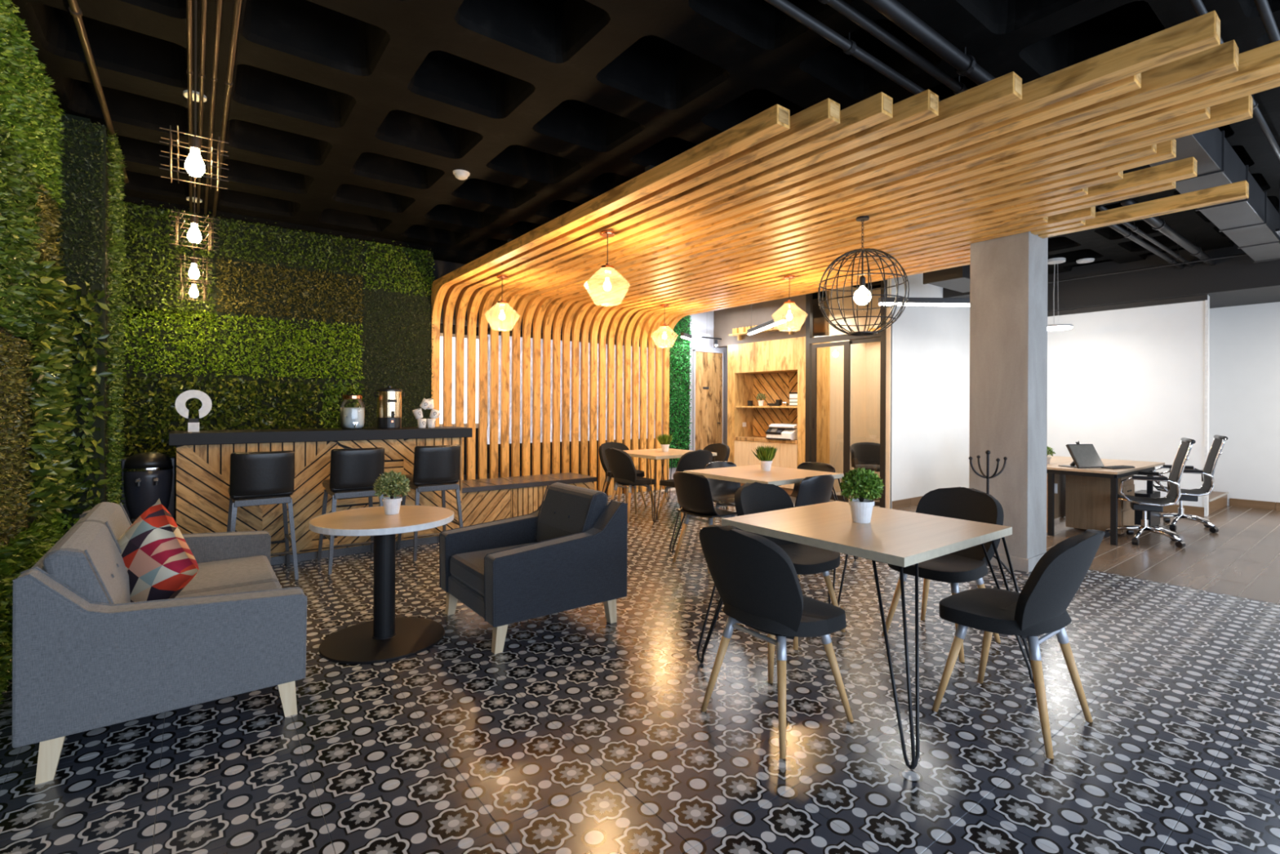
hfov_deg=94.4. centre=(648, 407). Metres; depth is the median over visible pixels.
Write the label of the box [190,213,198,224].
socket
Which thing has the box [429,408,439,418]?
cup
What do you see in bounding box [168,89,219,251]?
lamp
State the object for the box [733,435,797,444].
countertop
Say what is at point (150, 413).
panel
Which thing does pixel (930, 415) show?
wall
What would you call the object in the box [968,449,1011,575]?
coat stand
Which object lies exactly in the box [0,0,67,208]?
panel
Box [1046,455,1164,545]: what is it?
desk
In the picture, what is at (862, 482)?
potted plant
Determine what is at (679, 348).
panel
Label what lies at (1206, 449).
trim
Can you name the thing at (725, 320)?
wall
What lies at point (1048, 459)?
potted plant
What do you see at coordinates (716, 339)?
light
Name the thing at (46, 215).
panel
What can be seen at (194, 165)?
lamp
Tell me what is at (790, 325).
shelf
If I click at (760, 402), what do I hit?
potted plant
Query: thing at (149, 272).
panel
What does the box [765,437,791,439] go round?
tray
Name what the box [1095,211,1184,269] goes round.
conduit
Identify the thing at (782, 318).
lamp
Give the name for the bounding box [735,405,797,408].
shelf
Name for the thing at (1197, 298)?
trim
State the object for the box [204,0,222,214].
conduit
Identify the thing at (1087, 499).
pedestal
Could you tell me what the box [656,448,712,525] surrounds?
dining chair
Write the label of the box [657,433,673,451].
potted grass
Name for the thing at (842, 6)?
conduit
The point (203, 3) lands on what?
conduit
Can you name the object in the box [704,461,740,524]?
shell chair
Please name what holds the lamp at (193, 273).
hanging from the ceiling
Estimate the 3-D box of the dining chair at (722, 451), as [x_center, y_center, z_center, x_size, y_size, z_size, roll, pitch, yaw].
[0.705,0.841,7.224,0.531,0.795,0.472,0,0,-38]
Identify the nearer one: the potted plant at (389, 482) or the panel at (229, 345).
the potted plant at (389, 482)
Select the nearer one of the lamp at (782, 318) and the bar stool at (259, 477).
the bar stool at (259, 477)
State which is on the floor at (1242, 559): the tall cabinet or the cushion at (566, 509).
the tall cabinet
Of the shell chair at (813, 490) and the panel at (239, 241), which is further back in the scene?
the panel at (239, 241)
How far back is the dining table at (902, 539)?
2.55 m
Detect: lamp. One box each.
[159,0,228,191]
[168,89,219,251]
[174,243,213,284]
[177,196,210,302]
[680,316,691,340]
[746,302,786,334]
[878,297,969,306]
[1047,257,1073,330]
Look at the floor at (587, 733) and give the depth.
2.19 m
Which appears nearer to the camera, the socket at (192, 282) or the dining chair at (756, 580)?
the dining chair at (756, 580)
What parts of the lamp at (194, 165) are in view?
bulb, rod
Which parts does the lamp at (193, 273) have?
rod, bulb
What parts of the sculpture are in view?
stem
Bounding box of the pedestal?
[1065,474,1134,533]
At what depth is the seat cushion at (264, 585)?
2.78 m
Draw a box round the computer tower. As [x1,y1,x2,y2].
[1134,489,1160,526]
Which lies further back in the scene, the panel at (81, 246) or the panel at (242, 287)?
the panel at (242, 287)
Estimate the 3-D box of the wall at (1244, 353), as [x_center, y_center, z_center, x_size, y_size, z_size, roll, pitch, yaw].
[8.654,-0.009,6.162,0.100,2.560,4.950,0,0,-38]
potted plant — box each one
[372,470,410,514]
[756,392,765,405]
[839,466,884,523]
[1046,445,1055,463]
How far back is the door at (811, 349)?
7.68 m
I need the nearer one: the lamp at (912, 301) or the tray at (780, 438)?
the lamp at (912, 301)
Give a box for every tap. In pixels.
[135,478,141,486]
[153,477,159,484]
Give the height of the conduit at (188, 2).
0.063 m
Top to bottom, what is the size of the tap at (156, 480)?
0.057 m
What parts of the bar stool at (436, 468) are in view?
leg, leg, seat, seat frame, backrest, leg, leg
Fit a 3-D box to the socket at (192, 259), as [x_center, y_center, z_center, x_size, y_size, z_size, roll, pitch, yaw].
[-3.415,-1.103,4.455,0.038,0.050,0.037,0,0,-38]
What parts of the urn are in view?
lid, name plate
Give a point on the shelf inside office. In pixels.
(873, 329)
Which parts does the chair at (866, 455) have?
backrest, seat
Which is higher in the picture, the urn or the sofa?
the urn
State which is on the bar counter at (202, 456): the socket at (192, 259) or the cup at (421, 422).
the cup at (421, 422)
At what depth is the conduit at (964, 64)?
2.74 m
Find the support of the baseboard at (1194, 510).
attached to the wall at (1128, 384)
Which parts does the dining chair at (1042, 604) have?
leg, leg, seat, leg, under frame, backrest, leg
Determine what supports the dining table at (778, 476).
on the floor at (587, 733)
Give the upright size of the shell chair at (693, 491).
0.742 m
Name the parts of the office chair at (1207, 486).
arm, arm, armrest, rail, armrest, rail, arm, arm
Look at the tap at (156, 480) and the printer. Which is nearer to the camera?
the tap at (156, 480)
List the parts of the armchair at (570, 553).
leg, arm, leg, arm, leg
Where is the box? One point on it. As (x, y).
(1055, 484)
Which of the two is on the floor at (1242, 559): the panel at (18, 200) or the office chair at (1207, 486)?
the office chair at (1207, 486)
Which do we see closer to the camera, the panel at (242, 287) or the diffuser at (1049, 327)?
the panel at (242, 287)
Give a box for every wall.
[433,259,655,490]
[661,311,727,487]
[713,294,805,347]
[777,287,880,477]
[825,286,866,493]
[887,272,969,508]
[1046,296,1209,515]
[1208,302,1279,505]
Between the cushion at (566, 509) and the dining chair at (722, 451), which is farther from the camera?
the dining chair at (722, 451)
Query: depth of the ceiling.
3.45 m
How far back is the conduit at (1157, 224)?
5.62 m
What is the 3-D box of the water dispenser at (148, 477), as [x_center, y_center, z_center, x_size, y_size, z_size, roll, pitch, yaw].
[-3.634,0.770,4.309,0.300,0.892,0.395,0,0,-38]
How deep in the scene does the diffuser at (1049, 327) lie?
7.10 m
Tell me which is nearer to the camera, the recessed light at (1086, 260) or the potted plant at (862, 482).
the potted plant at (862, 482)
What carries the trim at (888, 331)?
attached to the wall at (930, 415)
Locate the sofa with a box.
[12,502,306,784]
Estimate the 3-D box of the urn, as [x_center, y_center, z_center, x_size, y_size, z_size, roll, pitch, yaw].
[-2.316,0.000,5.302,0.208,0.380,0.210,0,0,6]
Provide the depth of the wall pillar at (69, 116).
3.73 m
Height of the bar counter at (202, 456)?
1.032 m
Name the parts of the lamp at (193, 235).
rod, bulb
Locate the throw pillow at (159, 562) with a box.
[117,498,199,602]
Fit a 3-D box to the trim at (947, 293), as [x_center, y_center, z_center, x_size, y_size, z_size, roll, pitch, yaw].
[4.555,-1.657,8.303,1.300,0.380,0.550,0,0,-38]
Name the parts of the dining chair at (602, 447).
leg, backrest, leg, seat, leg, leg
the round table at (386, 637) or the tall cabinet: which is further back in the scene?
the tall cabinet
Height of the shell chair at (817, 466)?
0.742 m
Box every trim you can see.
[120,195,483,264]
[884,305,892,508]
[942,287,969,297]
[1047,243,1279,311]
[1047,294,1207,316]
[1204,294,1208,516]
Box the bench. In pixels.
[461,472,596,526]
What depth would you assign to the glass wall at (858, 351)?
8.74 m
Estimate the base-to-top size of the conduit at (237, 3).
0.067 m
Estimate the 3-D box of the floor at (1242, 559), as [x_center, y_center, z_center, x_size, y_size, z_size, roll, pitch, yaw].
[5.225,1.281,7.346,6.297,0.050,9.200,0,0,-38]
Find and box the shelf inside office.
[867,326,880,331]
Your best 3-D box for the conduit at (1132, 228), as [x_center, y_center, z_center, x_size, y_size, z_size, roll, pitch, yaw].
[5.008,-1.709,5.869,3.250,0.173,0.049,0,0,-38]
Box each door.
[692,349,724,450]
[804,279,887,507]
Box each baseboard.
[891,495,923,509]
[1163,504,1204,515]
[1229,497,1279,511]
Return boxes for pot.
[660,444,669,451]
[759,460,772,471]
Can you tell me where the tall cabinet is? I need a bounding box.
[727,336,830,494]
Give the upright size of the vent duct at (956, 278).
0.442 m
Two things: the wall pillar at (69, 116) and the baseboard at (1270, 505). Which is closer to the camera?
the wall pillar at (69, 116)
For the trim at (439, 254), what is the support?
attached to the wall
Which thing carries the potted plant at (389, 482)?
on the round table at (386, 637)
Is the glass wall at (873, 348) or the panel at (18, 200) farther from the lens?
the glass wall at (873, 348)
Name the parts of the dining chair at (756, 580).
leg, backrest, under frame, leg, leg, seat, leg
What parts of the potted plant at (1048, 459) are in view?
pot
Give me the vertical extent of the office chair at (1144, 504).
0.969 m
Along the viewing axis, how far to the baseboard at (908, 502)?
7.40 m
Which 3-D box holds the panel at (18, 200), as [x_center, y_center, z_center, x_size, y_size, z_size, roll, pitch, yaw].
[-2.723,-0.765,2.452,0.130,0.908,1.588,0,0,-38]
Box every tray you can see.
[131,516,138,521]
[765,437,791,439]
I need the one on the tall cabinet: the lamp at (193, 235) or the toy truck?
the toy truck
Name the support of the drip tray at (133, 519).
on the water dispenser at (148, 477)
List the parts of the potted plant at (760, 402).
pot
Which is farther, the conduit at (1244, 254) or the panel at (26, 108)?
the conduit at (1244, 254)
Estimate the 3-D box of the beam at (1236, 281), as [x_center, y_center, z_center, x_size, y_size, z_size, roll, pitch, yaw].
[7.511,-1.564,6.508,1.500,0.540,6.900,0,0,-38]
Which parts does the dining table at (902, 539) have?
hairpin leg, hairpin leg, mounting plate, hairpin leg, hairpin leg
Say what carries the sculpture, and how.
on the bar counter at (202, 456)
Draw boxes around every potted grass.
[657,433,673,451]
[751,444,777,471]
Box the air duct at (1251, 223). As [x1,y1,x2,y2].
[1148,127,1279,262]
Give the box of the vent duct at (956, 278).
[923,264,969,293]
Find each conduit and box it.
[67,0,128,183]
[186,0,192,212]
[196,0,207,213]
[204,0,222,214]
[212,0,241,216]
[764,0,941,101]
[817,0,968,94]
[862,0,995,85]
[1047,253,1248,283]
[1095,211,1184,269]
[1097,204,1193,266]
[1120,198,1216,266]
[1189,0,1279,161]
[1253,0,1279,43]
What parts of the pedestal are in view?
drawer, drawer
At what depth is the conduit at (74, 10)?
3.04 m
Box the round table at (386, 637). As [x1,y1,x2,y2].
[309,505,453,664]
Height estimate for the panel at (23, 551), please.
0.667 m
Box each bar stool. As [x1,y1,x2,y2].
[226,450,298,579]
[316,447,384,574]
[396,444,462,561]
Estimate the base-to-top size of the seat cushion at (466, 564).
0.126 m
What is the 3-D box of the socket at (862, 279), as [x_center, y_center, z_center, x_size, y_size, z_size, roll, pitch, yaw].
[1.500,-0.881,4.146,0.040,0.070,0.040,0,0,-38]
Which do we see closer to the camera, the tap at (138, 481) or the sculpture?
the tap at (138, 481)
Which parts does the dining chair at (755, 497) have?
backrest, leg, seat, leg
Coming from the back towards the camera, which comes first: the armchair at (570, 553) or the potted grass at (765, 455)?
the potted grass at (765, 455)
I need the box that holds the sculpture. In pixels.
[174,390,212,431]
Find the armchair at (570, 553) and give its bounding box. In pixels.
[439,482,627,653]
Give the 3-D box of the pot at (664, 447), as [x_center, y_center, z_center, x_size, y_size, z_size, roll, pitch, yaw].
[0.204,0.490,7.141,0.109,0.085,0.109,0,0,-38]
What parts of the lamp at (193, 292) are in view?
bulb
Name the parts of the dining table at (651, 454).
hairpin leg, hairpin leg, hairpin leg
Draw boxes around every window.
[439,333,488,427]
[487,331,655,447]
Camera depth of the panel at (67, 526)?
3.64 m
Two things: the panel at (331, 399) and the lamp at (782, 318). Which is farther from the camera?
the lamp at (782, 318)
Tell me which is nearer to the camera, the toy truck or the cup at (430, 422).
the cup at (430, 422)
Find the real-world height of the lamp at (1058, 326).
0.847 m
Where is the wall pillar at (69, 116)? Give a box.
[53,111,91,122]
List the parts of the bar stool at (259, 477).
leg, leg, seat, seat frame, backrest, leg, leg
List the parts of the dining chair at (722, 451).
backrest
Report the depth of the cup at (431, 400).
5.50 m
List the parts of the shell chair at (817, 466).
seat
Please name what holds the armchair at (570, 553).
on the floor at (587, 733)
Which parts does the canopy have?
pendant lamp, bulb, rail, rail, pendant lamp, bulb, cord, pendant lamp, bulb, pendant lamp, bulb, slat canopy, stem, chain, bulb, ceiling plate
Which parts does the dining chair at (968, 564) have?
leg, leg, seat, leg, backrest, leg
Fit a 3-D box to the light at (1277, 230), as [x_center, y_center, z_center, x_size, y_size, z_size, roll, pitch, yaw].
[5.167,-1.525,4.800,0.600,0.540,0.078,0,0,-38]
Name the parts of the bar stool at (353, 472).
leg, leg, seat, seat frame, backrest, leg, leg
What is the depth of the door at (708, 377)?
9.61 m
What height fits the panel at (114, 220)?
3.028 m
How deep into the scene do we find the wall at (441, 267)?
7.58 m
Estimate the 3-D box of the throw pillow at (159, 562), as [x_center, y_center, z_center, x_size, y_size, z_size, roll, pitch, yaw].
[-2.209,0.707,2.613,0.604,0.598,0.194,0,0,23]
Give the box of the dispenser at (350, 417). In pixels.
[339,395,364,429]
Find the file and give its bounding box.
[789,391,797,405]
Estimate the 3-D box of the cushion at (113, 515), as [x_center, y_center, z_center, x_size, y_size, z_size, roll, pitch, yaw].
[-2.537,0.666,2.799,0.194,0.371,0.629,0,0,-38]
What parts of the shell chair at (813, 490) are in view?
backrest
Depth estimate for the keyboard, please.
5.67 m
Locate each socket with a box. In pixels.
[189,135,200,150]
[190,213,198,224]
[191,256,197,263]
[191,279,196,284]
[859,275,865,286]
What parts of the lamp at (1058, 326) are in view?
ceiling plate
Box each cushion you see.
[43,521,130,604]
[76,502,130,540]
[174,581,282,598]
[176,555,279,595]
[449,542,536,595]
[536,482,608,542]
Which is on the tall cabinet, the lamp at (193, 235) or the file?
the file
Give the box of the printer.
[765,422,797,439]
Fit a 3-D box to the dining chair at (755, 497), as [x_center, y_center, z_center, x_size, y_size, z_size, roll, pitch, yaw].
[0.775,0.842,3.329,0.472,0.795,0.531,0,0,-38]
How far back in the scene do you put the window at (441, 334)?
7.36 m
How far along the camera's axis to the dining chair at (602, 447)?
7.36 m
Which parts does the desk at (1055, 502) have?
leg, modesty panel, rail, leg, rail, leg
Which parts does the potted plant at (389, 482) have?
pot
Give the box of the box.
[1054,483,1057,493]
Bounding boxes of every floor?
[0,488,1279,853]
[646,486,1279,604]
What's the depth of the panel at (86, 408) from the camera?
3.67 m
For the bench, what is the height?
0.472 m
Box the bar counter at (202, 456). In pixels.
[168,426,472,564]
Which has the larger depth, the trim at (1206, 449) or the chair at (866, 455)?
the chair at (866, 455)
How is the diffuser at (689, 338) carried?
attached to the lamp at (683, 335)
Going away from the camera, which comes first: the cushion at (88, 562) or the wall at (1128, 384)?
the cushion at (88, 562)
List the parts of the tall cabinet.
panel, cupboard door, cupboard door, header panel, cupboard door, cupboard door, panel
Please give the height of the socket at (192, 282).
0.050 m
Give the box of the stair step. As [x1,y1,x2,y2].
[1208,491,1228,514]
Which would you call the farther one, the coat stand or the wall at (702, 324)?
the wall at (702, 324)
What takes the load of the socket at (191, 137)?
attached to the lamp at (194, 165)
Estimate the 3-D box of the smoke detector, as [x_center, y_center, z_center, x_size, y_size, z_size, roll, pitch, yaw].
[-1.454,-1.800,4.610,0.128,0.048,0.128,0,0,-38]
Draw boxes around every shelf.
[728,320,799,340]
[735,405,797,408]
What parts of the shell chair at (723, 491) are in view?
backrest, seat, under frame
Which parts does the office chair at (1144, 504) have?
arm, arm, armrest, armrest, rail, rail, arm, arm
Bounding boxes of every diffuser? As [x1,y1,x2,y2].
[680,336,691,340]
[747,320,786,334]
[878,302,969,306]
[1047,325,1072,330]
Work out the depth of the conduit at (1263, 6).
2.63 m
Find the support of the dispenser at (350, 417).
on the bar counter at (202, 456)
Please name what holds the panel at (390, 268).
attached to the wall
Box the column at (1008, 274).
[968,231,1048,572]
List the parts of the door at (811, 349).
pane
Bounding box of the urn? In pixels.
[373,386,404,428]
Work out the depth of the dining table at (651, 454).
6.81 m
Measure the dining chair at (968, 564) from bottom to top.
0.795 m
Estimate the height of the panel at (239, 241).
0.458 m
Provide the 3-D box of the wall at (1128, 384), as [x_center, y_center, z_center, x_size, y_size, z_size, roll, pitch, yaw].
[5.784,-0.022,7.860,0.120,2.560,2.420,0,0,-38]
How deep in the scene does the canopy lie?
4.10 m
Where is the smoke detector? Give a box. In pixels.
[453,169,470,180]
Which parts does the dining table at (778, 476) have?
hairpin leg, hairpin leg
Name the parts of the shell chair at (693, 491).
leg, backrest, seat, under frame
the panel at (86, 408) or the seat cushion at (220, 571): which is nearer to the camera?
the seat cushion at (220, 571)
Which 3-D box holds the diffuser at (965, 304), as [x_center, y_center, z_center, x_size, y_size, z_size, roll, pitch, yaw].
[2.986,-1.043,6.033,1.277,0.022,0.052,0,0,-2]
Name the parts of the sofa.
leg, arm, arm, leg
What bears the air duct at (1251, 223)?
hanging from the ceiling
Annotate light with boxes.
[702,336,721,346]
[1075,257,1094,263]
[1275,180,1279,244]
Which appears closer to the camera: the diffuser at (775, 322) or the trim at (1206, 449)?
the trim at (1206, 449)
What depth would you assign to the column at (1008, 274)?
4.60 m
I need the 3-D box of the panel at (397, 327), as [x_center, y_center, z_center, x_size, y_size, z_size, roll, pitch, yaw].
[-2.756,-0.170,6.567,0.760,2.195,0.080,0,0,-38]
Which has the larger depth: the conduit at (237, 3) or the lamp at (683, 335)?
the lamp at (683, 335)
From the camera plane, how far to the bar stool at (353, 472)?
4.47 m
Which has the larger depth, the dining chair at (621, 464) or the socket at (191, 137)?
the dining chair at (621, 464)
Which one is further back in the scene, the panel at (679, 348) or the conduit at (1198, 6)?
the panel at (679, 348)
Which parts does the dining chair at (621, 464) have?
leg, backrest, leg, under frame, seat, leg, leg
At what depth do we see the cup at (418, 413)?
5.40 m
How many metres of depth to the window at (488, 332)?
8.11 m
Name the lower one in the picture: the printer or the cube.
the printer
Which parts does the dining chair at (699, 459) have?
leg, seat, leg, backrest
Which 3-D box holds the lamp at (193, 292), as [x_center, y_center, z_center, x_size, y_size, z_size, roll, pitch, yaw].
[-4.005,-1.391,5.224,0.224,0.890,0.224,0,0,-43]
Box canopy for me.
[431,10,1279,495]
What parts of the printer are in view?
control panel, scanner lid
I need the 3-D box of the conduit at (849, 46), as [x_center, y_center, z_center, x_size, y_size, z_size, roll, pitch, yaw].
[1.609,-1.761,3.357,4.000,0.098,0.059,0,0,-38]
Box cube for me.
[747,400,752,405]
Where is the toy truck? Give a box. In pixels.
[767,399,782,405]
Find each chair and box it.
[598,441,646,506]
[604,447,657,522]
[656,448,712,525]
[672,471,737,573]
[679,443,729,509]
[698,524,853,759]
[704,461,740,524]
[734,481,845,649]
[789,462,835,506]
[794,474,834,577]
[849,442,879,500]
[881,486,1004,662]
[931,528,1105,758]
[1103,437,1195,547]
[1153,435,1227,533]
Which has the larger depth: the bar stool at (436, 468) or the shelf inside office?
the shelf inside office
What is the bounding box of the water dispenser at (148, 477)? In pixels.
[120,452,175,524]
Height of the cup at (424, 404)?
0.110 m
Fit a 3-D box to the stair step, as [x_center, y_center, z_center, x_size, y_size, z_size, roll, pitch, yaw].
[6.870,1.093,7.467,1.110,0.340,0.492,0,0,-38]
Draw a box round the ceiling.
[8,0,1279,299]
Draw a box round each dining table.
[602,448,726,522]
[669,464,857,559]
[696,500,1034,769]
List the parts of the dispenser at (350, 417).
lid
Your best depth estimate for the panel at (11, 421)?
2.73 m
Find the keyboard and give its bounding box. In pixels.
[1102,465,1134,469]
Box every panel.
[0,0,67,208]
[0,119,45,342]
[0,329,35,546]
[0,508,69,704]
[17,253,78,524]
[25,177,64,279]
[50,115,106,288]
[55,280,112,524]
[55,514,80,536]
[99,124,127,508]
[114,306,364,381]
[119,200,217,321]
[119,371,323,506]
[213,257,364,324]
[215,217,364,276]
[317,378,364,428]
[362,239,435,297]
[362,289,434,427]
[668,315,692,467]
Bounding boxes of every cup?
[412,408,422,418]
[417,418,426,427]
[419,398,431,409]
[426,398,434,408]
[426,418,435,427]
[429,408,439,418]

